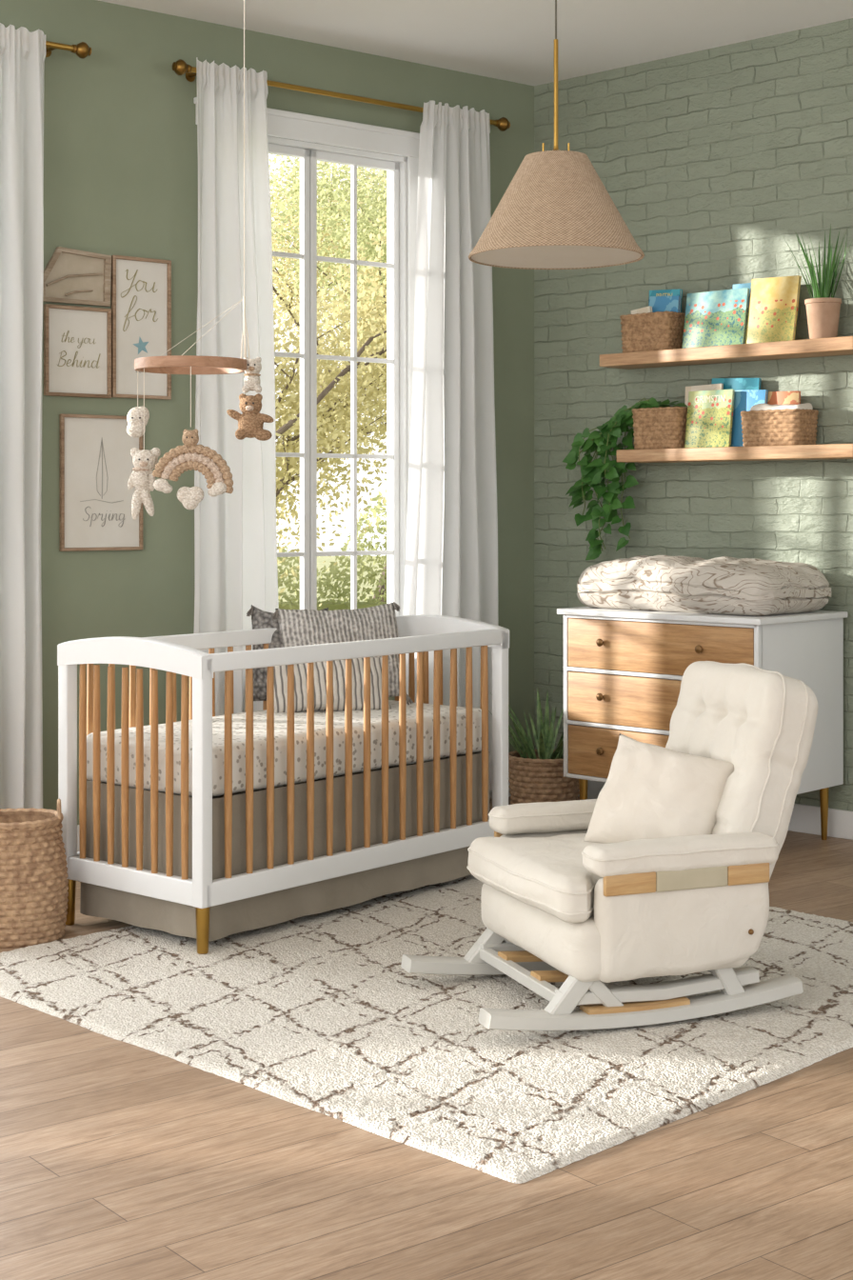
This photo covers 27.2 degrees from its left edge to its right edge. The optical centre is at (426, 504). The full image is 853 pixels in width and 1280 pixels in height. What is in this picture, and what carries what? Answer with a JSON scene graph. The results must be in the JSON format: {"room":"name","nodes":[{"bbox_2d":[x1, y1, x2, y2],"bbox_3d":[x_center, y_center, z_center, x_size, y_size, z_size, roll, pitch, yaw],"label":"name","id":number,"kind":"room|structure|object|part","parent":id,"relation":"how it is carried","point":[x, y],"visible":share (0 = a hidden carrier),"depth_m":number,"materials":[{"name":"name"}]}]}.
{"room":"bedroom","nodes":[
{"label":"bedroom","id":0,"kind":"room"},
{"bbox_2d":[0,0,534,824],"bbox_3d":[-3.236,-0.295,5.117,9.640,3.190,0.143,0,0,-38],"label":"wall","id":1,"kind":"structure","parent":0,"point":[121,147],"depth_m":6.78,"materials":[{"name":"green paint"}]},
{"bbox_2d":[45,40,91,59],"bbox_3d":[-1.930,-1.665,5.972,1.716,0.060,0.130,0,0,-38],"label":"curtain rod","id":2,"kind":"object","parent":1,"relation":"attached to","point":[82,50],"visible":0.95,"depth_m":6.43,"materials":[{"name":"gold metal"}]},
{"bbox_2d":[0,22,45,809],"bbox_3d":[-1.523,-0.303,6.231,0.404,2.807,0.102,0,0,-41],"label":"curtain","id":3,"kind":"object","parent":2,"relation":"hanging from","point":[22,51],"visible":0.99,"depth_m":6.28,"materials":[{"name":"white fabric"}]},
{"bbox_2d":[42,246,111,306],"bbox_3d":[-1.306,-0.848,6.533,0.295,0.205,0.020,0,0,-38],"label":"picture frame","id":4,"kind":"object","parent":1,"relation":"attached to","point":[70,275],"visible":0.85,"depth_m":6.54,"materials":[{"name":"brown wood"}]},
{"bbox_2d":[44,252,103,300],"bbox_3d":[-1.309,-0.847,6.538,0.266,0.184,0.004,0,0,-38],"label":"print","id":5,"kind":"object","parent":4,"relation":"attached to","point":[67,264],"depth_m":6.54},
{"bbox_2d":[43,303,111,398],"bbox_3d":[-1.294,-0.568,6.541,0.268,0.335,0.021,0,0,-38],"label":"picture frame","id":6,"kind":"object","parent":1,"relation":"attached to","point":[77,340],"visible":1,"depth_m":6.54,"materials":[{"name":"white paper"}]},
{"bbox_2d":[59,413,142,551],"bbox_3d":[-1.216,-0.082,6.602,0.340,0.507,0.021,0,0,-38],"label":"picture frame","id":7,"kind":"object","parent":1,"relation":"attached to","point":[96,466],"visible":0.91,"depth_m":6.59,"materials":[{"name":"white paper"}]},
{"bbox_2d":[111,255,171,399],"bbox_3d":[-1.085,-0.672,6.705,0.250,0.535,0.021,0,0,-38],"label":"picture frame","id":8,"kind":"object","parent":1,"relation":"attached to","point":[141,288],"visible":0.91,"depth_m":6.70,"materials":[{"name":"white paper"}]},
{"bbox_2d":[77,772,511,851],"bbox_3d":[-3.248,1.245,5.010,9.488,0.110,0.015,0,0,-38],"label":"baseboard","id":9,"kind":"structure","parent":1,"relation":"attached to","point":[490,791],"depth_m":6.54,"materials":[{"name":"paint"}]},
{"bbox_2d":[193,97,419,616],"bbox_3d":[-0.479,-0.438,7.241,1.150,2.295,0.170,0,0,-38],"label":"window","id":10,"kind":"structure","parent":1,"relation":"in","point":[402,171],"depth_m":7.39,"materials":[{"name":"white wood"}]},
{"bbox_2d":[171,59,510,131],"bbox_3d":[-0.322,-1.665,7.236,1.686,0.060,0.129,0,0,-38],"label":"curtain rod","id":11,"kind":"object","parent":1,"relation":"attached to","point":[180,67],"visible":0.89,"depth_m":7.13,"materials":[{"name":"gold metal"}]},
{"bbox_2d":[193,57,279,716],"bbox_3d":[-0.745,-0.234,6.853,0.418,2.947,0.111,0,0,-38],"label":"curtain","id":12,"kind":"object","parent":11,"relation":"hanging from","point":[235,540],"visible":0.71,"depth_m":6.84,"materials":[{"name":"white fabric"}]},
{"bbox_2d":[403,100,499,790],"bbox_3d":[0.118,-0.234,7.528,0.564,2.947,0.115,0,0,-38],"label":"curtain","id":13,"kind":"object","parent":11,"relation":"hanging from","point":[451,547],"visible":0.87,"depth_m":7.52,"materials":[{"name":"white fabric"}]},
{"bbox_2d":[0,796,852,1279],"bbox_3d":[-1.100,1.350,2.652,12.200,0.100,11.305,0,0,0],"label":"floor","id":14,"kind":"structure","parent":0,"point":[120,1160],"depth_m":3.38,"materials":[{"name":"brown wood"}]},
{"bbox_2d":[0,798,68,948],"bbox_3d":[-1.244,1.095,5.300,0.329,0.411,0.308,0,0,-14],"label":"basket","id":15,"kind":"object","parent":14,"relation":"on","point":[33,874],"visible":1,"depth_m":5.19,"materials":[{"name":"wicker"}]},
{"bbox_3d":[-1.113,0.919,5.334,0.012,0.059,0.110,0,0,-14],"label":"handle","id":16,"kind":"part","parent":15,"relation":"part of","materials":[{"name":"wicker"}]},
{"bbox_2d":[57,614,509,954],"bbox_3d":[-0.428,0.848,5.788,0.660,0.904,1.434,0,0,40],"label":"crib","id":17,"kind":"object","parent":14,"relation":"on","point":[421,634],"visible":0.8,"depth_m":5.38,"materials":[{"name":"white paint"}]},
{"bbox_3d":[-1.108,1.227,5.461,0.041,0.146,0.042,0,0,40],"label":"leg","id":18,"kind":"part","parent":17,"relation":"part of","materials":[{"name":"gold metal"}]},
{"bbox_3d":[-0.878,0.775,5.260,0.660,0.759,0.046,0,0,40],"label":"panel","id":19,"kind":"part","parent":17,"relation":"part of","materials":[{"name":"white paint"}]},
{"bbox_3d":[-0.644,1.221,5.065,0.041,0.134,0.042,0,0,40],"label":"leg","id":20,"kind":"part","parent":17,"relation":"part of","materials":[{"name":"gold metal"}]},
{"bbox_3d":[-0.668,0.456,5.993,0.030,0.052,1.400,0,0,40],"label":"rail","id":21,"kind":"part","parent":17,"relation":"part of","materials":[{"name":"white paint"}]},
{"bbox_2d":[86,700,481,797],"bbox_3d":[-0.428,0.779,5.788,0.566,0.162,1.330,0,0,40],"label":"mattress","id":22,"kind":"object","parent":17,"relation":"on","point":[259,716],"visible":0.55,"depth_m":5.48,"materials":[{"name":"white fabric"}]},
{"bbox_2d":[246,604,328,700],"bbox_3d":[-0.477,0.523,6.188,0.300,0.342,0.178,0,0,-18],"label":"throw pillow","id":23,"kind":"object","parent":22,"relation":"on","point":[260,619],"visible":0.23,"depth_m":6.13,"materials":[{"name":"fabric"}]},
{"bbox_2d":[273,657,391,713],"bbox_3d":[-0.334,0.619,6.037,0.417,0.180,0.133,0,0,-16],"label":"throw pillow","id":24,"kind":"object","parent":22,"relation":"on","point":[280,672],"visible":0.65,"depth_m":6.00,"materials":[{"name":"fabric"}]},
{"bbox_2d":[271,601,413,704],"bbox_3d":[-0.298,0.522,6.168,0.479,0.354,0.190,0,0,-14],"label":"throw pillow","id":25,"kind":"object","parent":22,"relation":"on","point":[297,627],"visible":0.41,"depth_m":6.15,"materials":[{"name":"grey fabric"}]},
{"bbox_2d":[80,751,489,941],"bbox_3d":[-0.429,1.062,5.788,0.591,0.414,1.335,0,0,40],"label":"skirt","id":26,"kind":"object","parent":17,"relation":"hanging from","point":[227,919],"visible":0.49,"depth_m":5.41,"materials":[{"name":"beige fabric"}]},
{"bbox_3d":[-0.188,1.120,5.584,0.030,0.070,1.400,0,0,40],"label":"rail","id":27,"kind":"part","parent":17,"relation":"part of","materials":[{"name":"white paint"}]},
{"bbox_3d":[-0.188,0.456,5.584,0.030,0.052,1.400,0,0,40],"label":"rail","id":28,"kind":"part","parent":17,"relation":"part of","materials":[{"name":"white paint"}]},
{"bbox_3d":[0.022,0.775,6.316,0.660,0.759,0.046,0,0,40],"label":"panel","id":29,"kind":"part","parent":17,"relation":"part of","materials":[{"name":"white paint"}]},
{"bbox_2d":[0,874,852,1183],"bbox_3d":[0.198,1.292,4.962,2.234,0.015,2.312,0,0,45],"label":"rug","id":30,"kind":"object","parent":14,"relation":"on","point":[321,1012],"visible":0.59,"depth_m":4.33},
{"bbox_2d":[400,660,819,1031],"bbox_3d":[0.503,0.857,4.641,0.993,0.849,0.703,0,0,-21],"label":"rocking chair","id":31,"kind":"object","parent":30,"relation":"on","point":[557,905],"visible":0.9,"depth_m":4.41,"materials":[{"name":"beige fabric"}]},
{"bbox_3d":[0.254,0.920,4.905,0.140,0.051,0.016,0,0,-21],"label":"arm trim","id":32,"kind":"part","parent":31,"relation":"part of","materials":[{"name":"beige wood"}]},
{"bbox_2d":[467,833,602,922],"bbox_3d":[0.443,0.962,4.620,0.530,0.139,0.637,0,0,-21],"label":"seat cushion","id":33,"kind":"object","parent":31,"relation":"on","point":[540,877],"depth_m":4.47,"materials":[{"name":"beige fabric"}]},
{"bbox_3d":[0.423,0.868,4.928,0.524,0.080,0.104,0,0,-21],"label":"armrest","id":34,"kind":"part","parent":31,"relation":"part of","materials":[{"name":"beige fabric"}]},
{"bbox_3d":[0.421,1.037,4.931,0.482,0.264,0.080,0,0,-21],"label":"panel","id":35,"kind":"part","parent":31,"relation":"part of","materials":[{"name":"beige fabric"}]},
{"bbox_3d":[0.487,1.089,4.635,0.546,0.165,0.639,0,0,-21],"label":"seat","id":36,"kind":"part","parent":31,"relation":"part of","materials":[{"name":"beige fabric"}]},
{"bbox_3d":[0.494,0.920,4.279,0.140,0.051,0.016,0,0,-21],"label":"arm trim","id":37,"kind":"part","parent":31,"relation":"part of","materials":[{"name":"beige wood"}]},
{"bbox_2d":[583,733,735,843],"bbox_3d":[0.620,0.788,4.659,0.372,0.332,0.214,0,0,31],"label":"throw pillow","id":38,"kind":"object","parent":31,"relation":"on","point":[650,791],"visible":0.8,"depth_m":4.61,"materials":[{"name":"beige fabric"}]},
{"bbox_3d":[0.634,0.868,4.375,0.524,0.082,0.105,0,0,-21],"label":"armrest","id":39,"kind":"part","parent":31,"relation":"part of","materials":[{"name":"beige fabric"}]},
{"bbox_3d":[0.633,1.036,4.372,0.484,0.265,0.079,0,0,-21],"label":"panel","id":40,"kind":"part","parent":31,"relation":"part of","materials":[{"name":"beige fabric"}]},
{"bbox_3d":[0.795,0.783,4.754,0.207,0.711,0.509,21,-7,-20],"label":"backrest","id":41,"kind":"part","parent":31,"relation":"part of","materials":[{"name":"beige fabric"}]},
{"bbox_3d":[0.802,0.920,4.397,0.120,0.051,0.016,0,0,-21],"label":"arm trim","id":42,"kind":"part","parent":31,"relation":"part of","materials":[{"name":"beige wood"}]},
{"bbox_2d":[488,688,579,804],"bbox_3d":[0.501,1.027,7.494,0.488,0.545,0.422,0,0,-3],"label":"potted plant","id":43,"kind":"object","parent":14,"relation":"on","point":[534,775],"visible":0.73,"depth_m":7.37,"materials":[{"name":"green plant"}]},
{"bbox_3d":[0.500,1.183,7.460,0.325,0.235,0.325,0,0,0],"label":"basket pot","id":44,"kind":"part","parent":43,"relation":"part of","materials":[{"name":"wicker"}]},
{"bbox_2d":[557,606,847,839],"bbox_3d":[1.075,0.857,6.926,0.950,0.886,0.622,0,0,44],"label":"dresser","id":45,"kind":"object","parent":14,"relation":"on","point":[624,670],"visible":0.66,"depth_m":6.76,"materials":[{"name":"white paint"}]},
{"bbox_3d":[0.627,1.192,7.035,0.038,0.216,0.038,0,0,44],"label":"leg","id":46,"kind":"part","parent":45,"relation":"part of","materials":[{"name":"gold metal"}]},
{"bbox_3d":[0.680,0.538,6.888,0.031,0.031,0.023,0,0,44],"label":"knob","id":47,"kind":"part","parent":45,"relation":"part of","materials":[{"name":"brown metal"}]},
{"bbox_3d":[0.680,0.751,6.888,0.031,0.031,0.023,0,0,44],"label":"knob","id":48,"kind":"part","parent":45,"relation":"part of","materials":[{"name":"brown metal"}]},
{"bbox_3d":[0.680,0.964,6.888,0.031,0.031,0.023,0,0,44],"label":"knob","id":49,"kind":"part","parent":45,"relation":"part of","materials":[{"name":"brown metal"}]},
{"bbox_3d":[0.883,0.973,6.724,0.866,0.192,0.019,0,0,43],"label":"drawer","id":50,"kind":"part","parent":45,"relation":"part of","materials":[{"name":"brown wood"}]},
{"bbox_3d":[0.883,0.760,6.724,0.866,0.192,0.019,0,0,43],"label":"drawer","id":51,"kind":"part","parent":45,"relation":"part of","materials":[{"name":"brown wood"}]},
{"bbox_3d":[0.883,0.547,6.724,0.866,0.192,0.019,0,0,43],"label":"drawer","id":52,"kind":"part","parent":45,"relation":"part of","materials":[{"name":"brown wood"}]},
{"bbox_3d":[1.017,0.538,6.568,0.031,0.031,0.023,0,0,44],"label":"knob","id":53,"kind":"part","parent":45,"relation":"part of","materials":[{"name":"brown metal"}]},
{"bbox_2d":[577,555,831,616],"bbox_3d":[1.077,0.306,6.929,0.938,0.214,0.543,0,0,44],"label":"changing pad","id":54,"kind":"object","parent":45,"relation":"on","point":[724,585],"visible":1,"depth_m":6.70,"materials":[{"name":"white fabric"}]},
{"bbox_3d":[1.545,1.192,6.840,0.038,0.216,0.038,0,0,44],"label":"leg","id":55,"kind":"part","parent":45,"relation":"part of","materials":[{"name":"gold metal"}]},
{"bbox_2d":[98,0,852,85],"bbox_3d":[-1.100,-1.940,2.652,12.200,0.100,11.305,0,0,0],"label":"ceiling","id":56,"kind":"structure","parent":0,"point":[508,40],"depth_m":6.92,"materials":[{"name":"paint"}]},
{"bbox_2d":[126,0,273,519],"bbox_3d":[-0.725,-0.921,5.476,0.396,1.938,0.383,0,0,34],"label":"mobile","id":57,"kind":"object","parent":56,"relation":"hanging from","point":[203,459],"visible":1,"depth_m":5.38,"materials":[{"name":"beige fabric"}]},
{"bbox_3d":[-0.748,-1.028,5.462,0.310,1.725,0.256,0,0,28],"label":"cord","id":58,"kind":"part","parent":57,"relation":"part of","materials":[{"name":"fabric"}]},
{"bbox_2d":[468,0,644,269],"bbox_3d":[0.368,-1.295,5.000,0.499,1.190,0.499,0,0,0],"label":"pendant lamp","id":59,"kind":"object","parent":56,"relation":"hanging from","point":[556,211],"visible":1,"depth_m":4.87,"materials":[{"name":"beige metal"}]},
{"bbox_3d":[0.377,-1.014,4.988,0.148,0.613,0.145,0,0,0],"label":"rod","id":60,"kind":"part","parent":59,"relation":"part of","materials":[{"name":"gold metal"}]},
{"bbox_3d":[0.368,-1.600,5.000,0.005,0.560,0.005,0,0,-22],"label":"cord","id":61,"kind":"part","parent":59,"relation":"part of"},
{"bbox_3d":[0.368,-0.844,5.000,0.499,0.288,0.499,0,0,0],"label":"lamp shade","id":62,"kind":"part","parent":59,"relation":"part of","materials":[{"name":"beige fabric"}]},
{"bbox_2d":[471,245,641,268],"bbox_3d":[0.368,-0.705,5.000,0.481,0.004,0.481,0,0,0],"label":"diffuser","id":63,"kind":"object","parent":59,"relation":"attached to","point":[500,256],"depth_m":4.99,"materials":[{"name":"beige plastic"}]},
{"bbox_2d":[534,18,852,811],"bbox_3d":[2.407,-0.295,6.215,5.200,3.190,0.121,0,0,44],"label":"wall","id":64,"kind":"structure","parent":0,"point":[712,160],"depth_m":7.33,"materials":[{"name":"brick"}]},
{"bbox_2d":[578,780,852,839],"bbox_3d":[2.369,1.245,6.158,5.175,0.110,0.015,0,0,44],"label":"baseboard","id":65,"kind":"structure","parent":64,"relation":"attached to","point":[805,818],"depth_m":6.94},
{"bbox_2d":[600,336,852,369],"bbox_3d":[1.236,-0.609,7.106,1.205,0.052,0.200,0,0,43],"label":"wall shelf","id":66,"kind":"object","parent":64,"relation":"attached to","point":[831,346],"visible":1,"depth_m":7.02,"materials":[{"name":"brown wood"}]},
{"bbox_2d":[620,310,685,353],"bbox_3d":[0.951,-0.716,7.376,0.262,0.163,0.162,0,0,44],"label":"basket","id":67,"kind":"object","parent":66,"relation":"on","point":[658,330],"visible":0.94,"depth_m":7.30,"materials":[{"name":"wicker"}]},
{"bbox_2d":[630,305,652,314],"bbox_3d":[0.908,-0.744,7.389,0.118,0.171,0.016,0,0,43],"label":"book","id":68,"kind":"object","parent":67,"relation":"in","point":[646,310],"visible":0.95,"depth_m":7.38,"materials":[{"name":"beige paper"}]},
{"bbox_2d":[649,295,680,312],"bbox_3d":[0.990,-0.767,7.350,0.162,0.214,0.014,0,0,44],"label":"book","id":69,"kind":"object","parent":67,"relation":"in","point":[658,303],"visible":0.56,"depth_m":7.34,"materials":[{"name":"blue paper"}]},
{"bbox_2d":[648,289,682,312],"bbox_3d":[0.997,-0.782,7.380,0.171,0.243,0.017,0,0,43],"label":"book","id":70,"kind":"object","parent":67,"relation":"in","point":[660,292],"visible":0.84,"depth_m":7.36,"materials":[{"name":"blue paper"}]},
{"bbox_2d":[681,287,750,348],"bbox_3d":[1.172,-0.752,7.144,0.295,0.234,0.051,0,0,43],"label":"book","id":71,"kind":"object","parent":66,"relation":"on","point":[717,317],"visible":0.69,"depth_m":7.13,"materials":[{"name":"paper"}]},
{"bbox_2d":[732,282,751,333],"bbox_3d":[1.311,-0.766,7.094,0.200,0.261,0.048,0,0,43],"label":"book","id":72,"kind":"object","parent":66,"relation":"on","point":[747,285],"visible":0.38,"depth_m":7.13,"materials":[{"name":"blue paper"}]},
{"bbox_2d":[744,275,801,343],"bbox_3d":[1.371,-0.768,6.972,0.225,0.271,0.058,0,0,43],"label":"book","id":73,"kind":"object","parent":66,"relation":"on","point":[772,315],"visible":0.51,"depth_m":6.96,"materials":[{"name":"yellow paper"}]},
{"bbox_2d":[785,223,852,339],"bbox_3d":[1.506,-0.853,6.793,0.258,0.436,0.232,0,0,44],"label":"potted plant","id":74,"kind":"object","parent":66,"relation":"on","point":[823,311],"visible":0.98,"depth_m":6.77,"materials":[{"name":"green plant"}]},
{"bbox_3d":[1.535,-0.714,6.815,0.140,0.158,0.140,0,0,44],"label":"pot","id":75,"kind":"part","parent":74,"relation":"part of","materials":[{"name":"ceramic"}]},
{"bbox_2d":[617,443,852,462],"bbox_3d":[1.268,-0.204,7.075,1.115,0.052,0.200,0,0,44],"label":"wall shelf","id":76,"kind":"object","parent":64,"relation":"attached to","point":[830,450],"visible":1,"depth_m":6.98,"materials":[{"name":"brown wood"}]},
{"bbox_2d":[562,397,687,559],"bbox_3d":[0.846,-0.105,7.429,0.603,0.688,0.195,0,0,33],"label":"potted plant","id":77,"kind":"object","parent":76,"relation":"on","point":[656,424],"visible":0.94,"depth_m":7.46,"materials":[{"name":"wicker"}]},
{"bbox_2d":[684,383,723,407],"bbox_3d":[1.137,-0.361,7.236,0.188,0.267,0.035,0,0,43],"label":"book","id":78,"kind":"object","parent":76,"relation":"on","point":[713,387],"visible":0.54,"depth_m":7.25,"materials":[{"name":"beige paper"}]},
{"bbox_2d":[684,389,735,447],"bbox_3d":[1.148,-0.347,7.148,0.215,0.235,0.044,0,0,43],"label":"book","id":79,"kind":"object","parent":76,"relation":"on","point":[710,417],"visible":0.98,"depth_m":7.14,"materials":[{"name":"yellow paper"}]},
{"bbox_2d":[711,378,761,390],"bbox_3d":[1.250,-0.373,7.168,0.241,0.294,0.034,0,0,43],"label":"book","id":80,"kind":"object","parent":76,"relation":"on","point":[737,384],"visible":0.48,"depth_m":7.15,"materials":[{"name":"teal paper"}]},
{"bbox_2d":[730,389,768,446],"bbox_3d":[1.292,-0.345,7.062,0.157,0.235,0.039,0,0,43],"label":"book","id":81,"kind":"object","parent":76,"relation":"on","point":[744,400],"visible":0.61,"depth_m":7.08,"materials":[{"name":"blue paper"}]},
{"bbox_2d":[740,408,819,446],"bbox_3d":[1.393,-0.301,6.956,0.282,0.143,0.172,0,0,44],"label":"basket","id":82,"kind":"object","parent":76,"relation":"on","point":[787,427],"visible":0.98,"depth_m":6.88,"materials":[{"name":"wicker"}]},
{"bbox_2d":[750,402,813,410],"bbox_3d":[1.396,-0.372,6.929,0.230,0.056,0.116,0,0,44],"label":"folded cloth","id":83,"kind":"object","parent":82,"relation":"in","point":[765,407],"visible":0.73,"depth_m":6.88,"materials":[{"name":"beige fabric"}]},
{"bbox_2d":[767,390,800,404],"bbox_3d":[1.411,-0.352,6.994,0.160,0.195,0.014,2,1,43],"label":"book","id":84,"kind":"object","parent":82,"relation":"in","point":[773,397],"visible":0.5,"depth_m":6.98,"materials":[{"name":"orange paper"}]},
{"label":"outside","id":85,"kind":"structure","parent":0,"visible":0},
{"bbox_2d":[277,556,387,601],"bbox_3d":[-5.000,1.730,33.600,50.000,0.050,50.000,0,0,0],"label":"lawn","id":86,"kind":"structure","parent":85,"point":[321,559],"depth_m":42.34,"materials":[{"name":"green plant"}]},
{"bbox_2d":[268,153,387,601],"bbox_3d":[0.435,-1.542,18.718,4.428,6.484,6.284,0,0,23],"label":"tree","id":87,"kind":"object","parent":86,"relation":"on","point":[331,223],"visible":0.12,"depth_m":17.31,"materials":[{"name":"green plant"}]},
{"bbox_2d":[269,155,387,507],"bbox_3d":[-1.235,-2.746,25.349,5.625,8.893,8.081,0,0,-12],"label":"tree","id":88,"kind":"object","parent":86,"relation":"on","point":[283,297],"visible":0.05,"depth_m":23.50,"materials":[{"name":"green plant"}]},
{"bbox_2d":[272,169,387,606],"bbox_3d":[-1.596,-0.452,12.130,4.740,4.304,4.475,0,0,-24],"label":"tree","id":89,"kind":"object","parent":86,"relation":"on","point":[289,423],"visible":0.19,"depth_m":11.88,"materials":[{"name":"green plant"}]},
{"bbox_2d":[275,165,387,396],"bbox_3d":[1.363,-2.787,36.714,9.243,8.974,7.576,0,0,31],"label":"tree","id":90,"kind":"object","parent":86,"relation":"on","point":[333,166],"visible":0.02,"depth_m":36.06,"materials":[{"name":"green plant"}]},
{"bbox_2d":[277,488,387,610],"bbox_3d":[-1.101,0.748,14.399,7.062,1.912,0.671,0,0,0],"label":"hedge","id":91,"kind":"object","parent":86,"relation":"on","point":[330,604],"visible":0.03,"depth_m":14.29,"materials":[{"name":"green plant"}]}
]}

